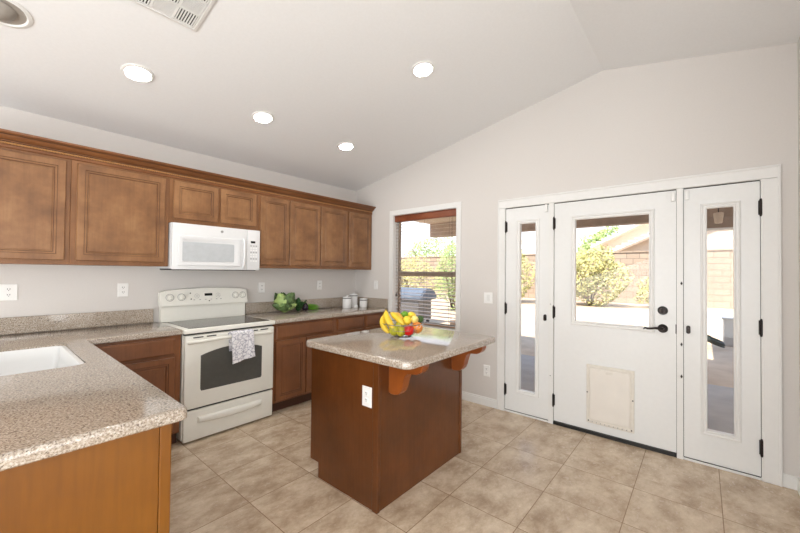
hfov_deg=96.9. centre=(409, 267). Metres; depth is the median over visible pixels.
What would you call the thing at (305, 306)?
eggplant
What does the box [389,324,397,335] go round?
pear
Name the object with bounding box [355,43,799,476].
wall
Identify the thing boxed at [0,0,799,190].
ceiling
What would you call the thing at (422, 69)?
recessed light
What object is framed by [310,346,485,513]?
kitchen island
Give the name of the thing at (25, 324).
backsplash
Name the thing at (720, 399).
patio slab
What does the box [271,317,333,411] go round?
base cabinet
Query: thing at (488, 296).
light switch
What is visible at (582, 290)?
shrub
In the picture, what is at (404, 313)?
lime
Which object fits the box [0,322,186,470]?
countertop
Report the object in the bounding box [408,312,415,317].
lemon
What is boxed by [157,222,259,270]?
microwave
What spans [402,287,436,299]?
hood
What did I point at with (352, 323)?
drawer
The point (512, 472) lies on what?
floor
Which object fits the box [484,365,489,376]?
outlet
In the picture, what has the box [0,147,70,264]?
upper cabinet
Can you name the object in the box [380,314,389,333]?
banana
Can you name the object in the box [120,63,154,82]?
recessed light
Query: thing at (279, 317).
countertop
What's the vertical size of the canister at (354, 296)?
0.187 m
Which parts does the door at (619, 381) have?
pet door, panel, glass frame, lever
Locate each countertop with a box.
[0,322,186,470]
[243,305,387,323]
[306,325,494,369]
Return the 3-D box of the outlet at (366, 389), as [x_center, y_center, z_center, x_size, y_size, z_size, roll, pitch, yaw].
[-0.253,0.764,2.095,0.078,0.118,0.006,0,-1,40]
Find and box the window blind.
[395,209,455,328]
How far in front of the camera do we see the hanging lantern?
4.65 m
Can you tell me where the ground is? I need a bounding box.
[423,293,733,387]
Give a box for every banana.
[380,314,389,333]
[384,309,393,327]
[389,312,404,325]
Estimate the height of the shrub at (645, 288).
1.629 m
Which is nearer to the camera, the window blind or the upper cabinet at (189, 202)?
the upper cabinet at (189, 202)
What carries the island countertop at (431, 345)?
on the kitchen island
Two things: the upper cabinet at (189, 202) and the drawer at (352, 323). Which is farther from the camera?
the drawer at (352, 323)
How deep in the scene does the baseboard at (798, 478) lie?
2.26 m
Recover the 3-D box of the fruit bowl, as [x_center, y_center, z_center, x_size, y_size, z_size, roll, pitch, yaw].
[-0.051,0.458,2.629,0.314,0.097,0.314,0,-1,40]
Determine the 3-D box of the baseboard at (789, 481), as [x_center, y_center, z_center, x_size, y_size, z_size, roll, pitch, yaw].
[2.485,1.398,2.311,0.082,0.086,0.014,0,-1,40]
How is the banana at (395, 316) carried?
in the fruit bowl
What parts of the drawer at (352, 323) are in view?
drawer, door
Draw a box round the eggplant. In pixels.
[302,302,307,310]
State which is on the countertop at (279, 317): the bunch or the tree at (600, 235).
the bunch
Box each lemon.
[402,316,410,324]
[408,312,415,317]
[411,316,417,322]
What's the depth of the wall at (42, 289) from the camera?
3.08 m
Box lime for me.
[401,311,407,316]
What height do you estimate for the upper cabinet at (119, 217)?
0.763 m
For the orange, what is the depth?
2.57 m
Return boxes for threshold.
[553,421,676,457]
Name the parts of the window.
meeting rail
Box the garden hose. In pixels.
[707,335,725,347]
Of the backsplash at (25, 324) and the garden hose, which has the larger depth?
the garden hose
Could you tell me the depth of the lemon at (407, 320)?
2.57 m
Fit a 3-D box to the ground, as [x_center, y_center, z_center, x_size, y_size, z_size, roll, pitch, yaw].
[10.626,2.088,26.707,90.000,0.288,72.000,0,-1,40]
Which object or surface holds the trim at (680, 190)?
attached to the wall at (735, 110)
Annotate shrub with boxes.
[401,255,443,289]
[433,240,455,309]
[521,244,534,298]
[576,245,633,306]
[633,277,707,303]
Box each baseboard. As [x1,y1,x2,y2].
[462,391,496,408]
[783,473,799,489]
[797,477,799,495]
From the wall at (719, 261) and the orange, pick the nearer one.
the orange
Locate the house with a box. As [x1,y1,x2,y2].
[591,224,732,251]
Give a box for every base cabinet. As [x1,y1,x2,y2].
[0,424,171,532]
[94,335,180,443]
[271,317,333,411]
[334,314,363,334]
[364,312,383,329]
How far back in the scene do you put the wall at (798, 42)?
2.29 m
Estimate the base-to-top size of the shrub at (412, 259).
2.627 m
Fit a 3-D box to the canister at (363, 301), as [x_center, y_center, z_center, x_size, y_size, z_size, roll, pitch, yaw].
[-0.621,0.474,4.774,0.109,0.117,0.109,1,-1,-27]
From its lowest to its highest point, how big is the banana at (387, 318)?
0.151 m
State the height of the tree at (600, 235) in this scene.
7.143 m
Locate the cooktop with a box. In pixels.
[162,316,274,333]
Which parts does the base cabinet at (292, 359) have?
door, drawer, door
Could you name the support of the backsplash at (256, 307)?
attached to the wall at (42, 289)
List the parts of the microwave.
plate, handle, control panel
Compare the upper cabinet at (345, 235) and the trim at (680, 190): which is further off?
the upper cabinet at (345, 235)
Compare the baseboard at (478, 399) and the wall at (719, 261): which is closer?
the baseboard at (478, 399)
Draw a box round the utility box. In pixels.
[721,316,733,346]
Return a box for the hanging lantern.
[713,208,723,223]
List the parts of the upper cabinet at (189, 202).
door, door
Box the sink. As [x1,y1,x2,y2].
[0,346,83,375]
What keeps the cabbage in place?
on the countertop at (279, 317)
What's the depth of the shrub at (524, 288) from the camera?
17.31 m
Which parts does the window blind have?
ladder cord, ladder cord, rail, ladder cord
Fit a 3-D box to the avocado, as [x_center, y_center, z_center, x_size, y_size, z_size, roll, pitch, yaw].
[0.078,0.392,2.665,0.056,0.056,0.071,0,-1,40]
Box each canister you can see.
[342,296,351,307]
[349,293,357,306]
[359,298,366,306]
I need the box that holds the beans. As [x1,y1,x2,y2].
[308,304,319,309]
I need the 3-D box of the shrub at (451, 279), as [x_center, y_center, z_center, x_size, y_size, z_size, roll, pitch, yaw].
[1.771,0.234,13.572,1.726,2.871,1.671,0,-1,40]
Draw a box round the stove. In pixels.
[158,288,274,442]
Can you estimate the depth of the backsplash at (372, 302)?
4.73 m
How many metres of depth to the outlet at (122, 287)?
3.01 m
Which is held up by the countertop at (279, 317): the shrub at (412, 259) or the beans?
the beans
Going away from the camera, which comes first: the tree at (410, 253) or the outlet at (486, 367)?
the outlet at (486, 367)
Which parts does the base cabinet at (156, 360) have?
drawer, door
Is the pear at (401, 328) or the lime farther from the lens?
the lime
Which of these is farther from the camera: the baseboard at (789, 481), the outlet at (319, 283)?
the outlet at (319, 283)
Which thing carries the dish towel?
hanging from the stove
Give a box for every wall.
[0,105,355,322]
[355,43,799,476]
[401,249,732,308]
[797,37,799,403]
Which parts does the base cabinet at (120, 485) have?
corner post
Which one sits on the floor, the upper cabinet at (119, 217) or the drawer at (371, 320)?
the drawer at (371, 320)
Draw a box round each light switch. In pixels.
[374,281,377,288]
[484,292,492,303]
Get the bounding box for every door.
[504,204,550,419]
[552,189,676,453]
[680,180,762,477]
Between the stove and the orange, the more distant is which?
the stove
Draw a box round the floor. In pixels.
[170,399,799,532]
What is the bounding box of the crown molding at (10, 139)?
[0,128,375,214]
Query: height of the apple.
0.085 m
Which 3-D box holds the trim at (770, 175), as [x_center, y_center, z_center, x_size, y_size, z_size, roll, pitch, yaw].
[1.681,0.379,2.990,2.022,2.128,0.026,0,-1,40]
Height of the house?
7.250 m
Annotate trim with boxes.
[389,201,460,331]
[497,164,782,486]
[504,179,763,481]
[504,409,761,479]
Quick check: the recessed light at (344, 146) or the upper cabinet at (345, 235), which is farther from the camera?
the upper cabinet at (345, 235)
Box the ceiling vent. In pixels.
[130,0,215,31]
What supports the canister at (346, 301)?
on the countertop at (279, 317)
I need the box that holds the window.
[398,223,455,325]
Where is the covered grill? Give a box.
[401,287,436,321]
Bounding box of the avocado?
[418,316,423,322]
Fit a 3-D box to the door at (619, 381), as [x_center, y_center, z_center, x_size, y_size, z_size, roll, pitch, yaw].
[1.678,0.410,2.995,0.923,2.014,0.111,0,-1,40]
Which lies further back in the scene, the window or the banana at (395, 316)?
the window
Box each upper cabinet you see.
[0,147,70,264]
[69,160,168,266]
[169,178,257,230]
[257,194,320,268]
[319,205,371,269]
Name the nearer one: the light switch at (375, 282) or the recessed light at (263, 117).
the recessed light at (263, 117)
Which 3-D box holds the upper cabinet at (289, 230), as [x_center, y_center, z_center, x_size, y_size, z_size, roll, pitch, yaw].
[-1.418,-0.367,3.986,0.344,0.763,0.763,0,-1,40]
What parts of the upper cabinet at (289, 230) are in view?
door, door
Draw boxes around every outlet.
[0,284,17,300]
[117,283,128,296]
[258,282,264,292]
[317,280,321,289]
[362,385,371,407]
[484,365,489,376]
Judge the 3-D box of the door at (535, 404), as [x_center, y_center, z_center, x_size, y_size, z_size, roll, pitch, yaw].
[1.150,0.416,3.457,0.464,2.023,0.071,0,-1,40]
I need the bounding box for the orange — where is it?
[412,322,422,332]
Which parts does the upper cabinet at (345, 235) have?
door, door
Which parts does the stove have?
control panel, storage drawer, oven door, drawer pull, handle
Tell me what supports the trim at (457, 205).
attached to the wall at (735, 110)
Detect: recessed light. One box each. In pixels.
[0,0,33,28]
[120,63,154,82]
[251,111,273,123]
[337,142,354,150]
[411,61,434,77]
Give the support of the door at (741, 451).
in the wall at (735, 110)
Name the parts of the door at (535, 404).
glass frame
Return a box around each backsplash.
[0,309,153,334]
[245,297,342,313]
[358,297,387,307]
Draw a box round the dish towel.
[229,329,254,363]
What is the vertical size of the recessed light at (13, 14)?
0.073 m
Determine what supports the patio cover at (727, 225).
on the ground
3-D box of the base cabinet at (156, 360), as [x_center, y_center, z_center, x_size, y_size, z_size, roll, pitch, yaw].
[-2.470,0.957,2.484,0.630,0.874,1.330,0,-1,40]
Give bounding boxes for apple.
[404,324,413,335]
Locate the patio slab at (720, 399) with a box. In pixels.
[521,354,733,433]
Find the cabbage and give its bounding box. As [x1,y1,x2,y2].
[272,292,296,312]
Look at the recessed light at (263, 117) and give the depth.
3.04 m
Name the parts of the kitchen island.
panel, corner post, panel, corner post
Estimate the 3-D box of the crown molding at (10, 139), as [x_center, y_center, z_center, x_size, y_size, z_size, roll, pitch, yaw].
[-1.670,-0.797,3.398,0.096,0.099,3.701,0,-1,40]
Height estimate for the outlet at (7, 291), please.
0.116 m
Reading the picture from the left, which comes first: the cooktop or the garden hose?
the cooktop
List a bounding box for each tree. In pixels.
[406,237,455,256]
[576,226,619,252]
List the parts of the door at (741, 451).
glass frame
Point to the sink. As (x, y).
(51, 357)
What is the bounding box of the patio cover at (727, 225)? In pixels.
[415,207,732,237]
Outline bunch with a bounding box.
[295,298,306,310]
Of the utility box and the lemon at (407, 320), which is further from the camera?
the utility box
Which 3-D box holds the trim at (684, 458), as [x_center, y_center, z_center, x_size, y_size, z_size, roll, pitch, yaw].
[1.722,1.437,3.052,1.850,0.016,0.182,0,-1,40]
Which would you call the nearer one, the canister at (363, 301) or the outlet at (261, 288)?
the outlet at (261, 288)
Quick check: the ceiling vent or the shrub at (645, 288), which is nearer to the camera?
the ceiling vent
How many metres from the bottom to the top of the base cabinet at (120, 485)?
0.874 m
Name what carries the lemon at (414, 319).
on the orange
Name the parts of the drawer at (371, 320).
door, drawer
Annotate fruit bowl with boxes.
[382,320,423,336]
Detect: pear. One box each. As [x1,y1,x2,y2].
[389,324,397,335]
[397,326,404,335]
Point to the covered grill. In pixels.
(404, 289)
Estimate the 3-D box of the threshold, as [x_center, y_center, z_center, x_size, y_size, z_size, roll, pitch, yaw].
[1.732,1.432,3.048,0.912,0.026,0.194,0,-1,40]

